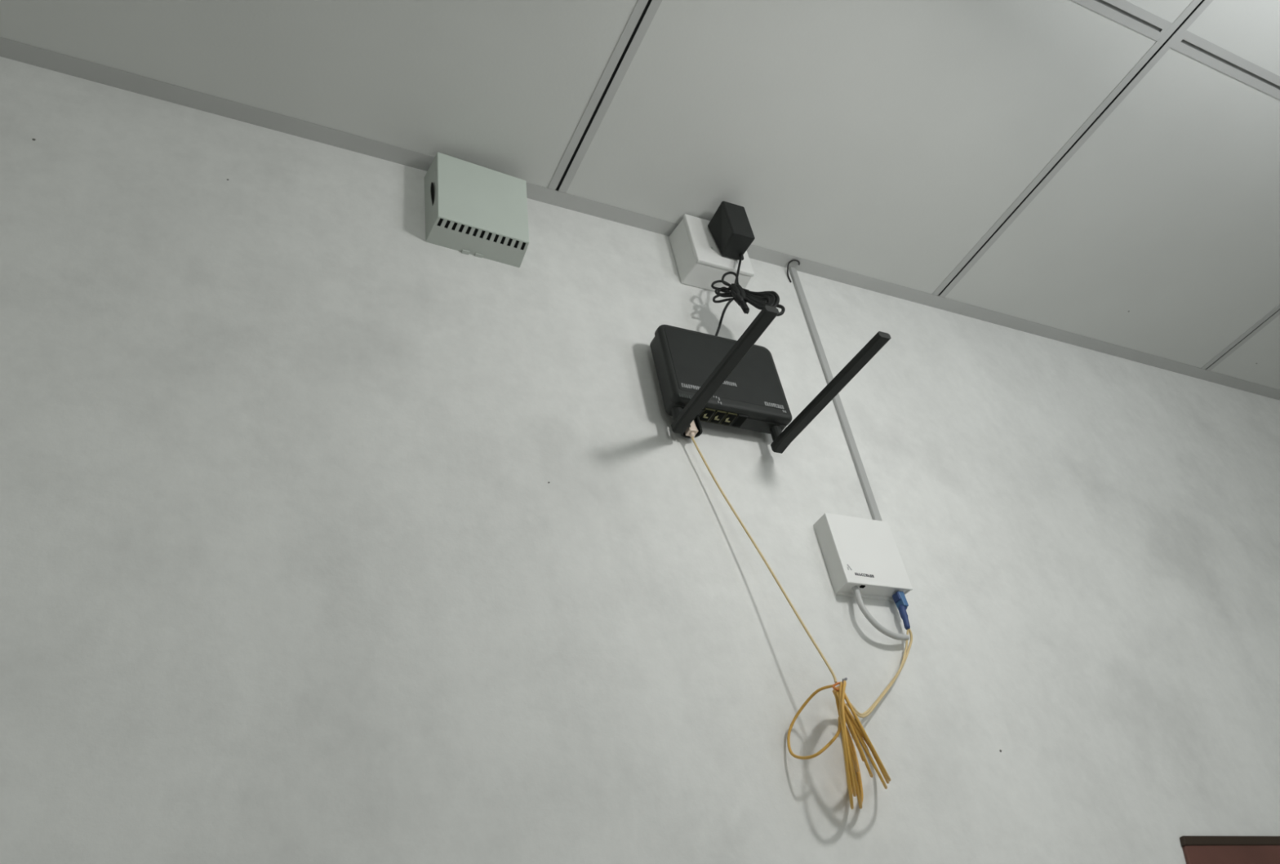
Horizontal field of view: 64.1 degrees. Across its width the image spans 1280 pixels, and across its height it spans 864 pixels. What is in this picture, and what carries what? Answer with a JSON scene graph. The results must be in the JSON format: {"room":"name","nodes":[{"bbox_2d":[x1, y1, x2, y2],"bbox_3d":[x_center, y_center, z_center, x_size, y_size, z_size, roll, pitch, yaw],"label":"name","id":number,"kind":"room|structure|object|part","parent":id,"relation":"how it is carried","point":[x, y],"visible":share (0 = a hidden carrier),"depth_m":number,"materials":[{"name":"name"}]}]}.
{"room":"office","nodes":[
{"label":"office","id":0,"kind":"room"},
{"bbox_2d":[0,56,1279,863],"bbox_3d":[0.251,0.750,0.604,4.600,2.720,0.101,10,-42,-26],"label":"wall","id":1,"kind":"structure","parent":0,"point":[331,532],"depth_m":0.94,"materials":[{"name":"paint"}]},
{"bbox_2d":[424,151,528,267],"bbox_3d":[-0.180,-0.248,1.136,0.112,0.120,0.036,10,-42,-26],"label":"junction box","id":2,"kind":"object","parent":1,"relation":"attached to","point":[477,211],"visible":1,"depth_m":1.11,"materials":[{"name":"grey plastic"}]},
{"bbox_2d":[668,213,754,293],"bbox_3d":[0.090,-0.222,1.284,0.086,0.087,0.042,10,-42,-26],"label":"power outlet","id":3,"kind":"object","parent":1,"relation":"attached to","point":[700,262],"visible":0.84,"depth_m":1.26,"materials":[{"name":"white plastic"}]},
{"bbox_3d":[0.098,-0.233,1.272,0.082,0.086,0.005,10,-42,-26],"label":"plate","id":4,"kind":"part","parent":3,"relation":"part of","materials":[{"name":"white plastic"}]},
{"bbox_2d":[707,200,785,336],"bbox_3d":[0.108,-0.192,1.213,0.082,0.199,0.048,-4,-38,-11],"label":"power adapter","id":5,"kind":"object","parent":3,"relation":"attached to","point":[730,228],"visible":0.94,"depth_m":1.23,"materials":[{"name":"black plastic"}]},
{"bbox_2d":[649,305,891,453],"bbox_3d":[0.123,-0.092,1.067,0.152,0.140,0.201,10,-42,-26],"label":"router","id":6,"kind":"object","parent":1,"relation":"attached to","point":[702,377],"visible":1,"depth_m":1.09,"materials":[{"name":"black plastic"}]},
{"bbox_2d":[680,415,702,438],"bbox_3d":[0.052,-0.007,1.073,0.024,0.020,0.019,10,-42,-26],"label":"connector","id":7,"kind":"object","parent":6,"relation":"attached to","point":[685,424],"depth_m":1.07,"materials":[{"name":"white plastic"}]},
{"bbox_3d":[0.094,-0.070,1.116,0.137,0.093,0.002,10,-42,-26],"label":"panel","id":8,"kind":"part","parent":6,"relation":"part of","materials":[{"name":"black plastic"}]},
{"bbox_2d":[684,420,912,809],"bbox_3d":[0.184,0.152,0.986,0.217,0.412,0.063,10,-42,-26],"label":"cord","id":9,"kind":"object","parent":6,"relation":"hanging from","point":[855,788],"visible":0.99,"depth_m":0.87,"materials":[{"name":"beige plastic"}]},
{"bbox_3d":[0.113,0.114,0.979,0.072,0.291,0.009,-10,-37,-2],"label":"cord","id":10,"kind":"part","parent":9,"relation":"part of","materials":[{"name":"yellow plastic"}]},
{"bbox_3d":[0.226,0.227,0.970,0.121,0.099,0.011,15,-45,-31],"label":"cord","id":11,"kind":"part","parent":9,"relation":"part of","materials":[{"name":"yellow plastic"}]},
{"bbox_3d":[0.229,0.228,0.977,0.116,0.099,0.013,12,-44,-28],"label":"cord","id":12,"kind":"part","parent":9,"relation":"part of","materials":[{"name":"yellow plastic"}]},
{"bbox_2d":[786,259,882,521],"bbox_3d":[0.240,-0.060,1.250,0.024,0.433,0.019,10,-42,-26],"label":"cable trunking","id":13,"kind":"object","parent":1,"relation":"attached to","point":[860,468],"visible":0.86,"depth_m":1.23,"materials":[{"name":"white plastic"}]},
{"bbox_2d":[813,513,912,601],"bbox_3d":[0.233,0.131,1.067,0.084,0.085,0.024,10,-42,-26],"label":"box","id":14,"kind":"object","parent":1,"relation":"attached to","point":[863,553],"visible":0.99,"depth_m":1.05,"materials":[{"name":"white plastic"}]},
{"bbox_2d":[851,586,909,640],"bbox_3d":[0.241,0.180,1.023,0.056,0.057,0.012,12,-43,-28],"label":"tube","id":15,"kind":"object","parent":14,"relation":"attached to","point":[867,615],"visible":1,"depth_m":1.01,"materials":[{"name":"white plastic"}]},
{"bbox_2d":[1179,836,1279,863],"bbox_3d":[0.727,0.659,0.917,0.710,0.586,0.006,10,-42,-26],"label":"wooden board","id":16,"kind":"object","parent":1,"relation":"attached to","point":[1197,850],"visible":1,"depth_m":1.05,"materials":[{"name":"red wood"}]},
{"bbox_3d":[0.728,0.663,0.915,0.710,0.577,0.004,10,-42,-26],"label":"panel","id":17,"kind":"part","parent":16,"relation":"part of","materials":[{"name":"red wood"}]},
{"bbox_2d":[0,0,1279,400],"bbox_3d":[0.742,-1.298,0.318,4.600,0.200,3.400,10,-42,-26],"label":"ceiling","id":18,"kind":"structure","parent":0,"point":[1103,176],"depth_m":1.20,"materials":[{"name":"mineral fibre ceiling board"},{"name":"grey painted steel"}]}
]}

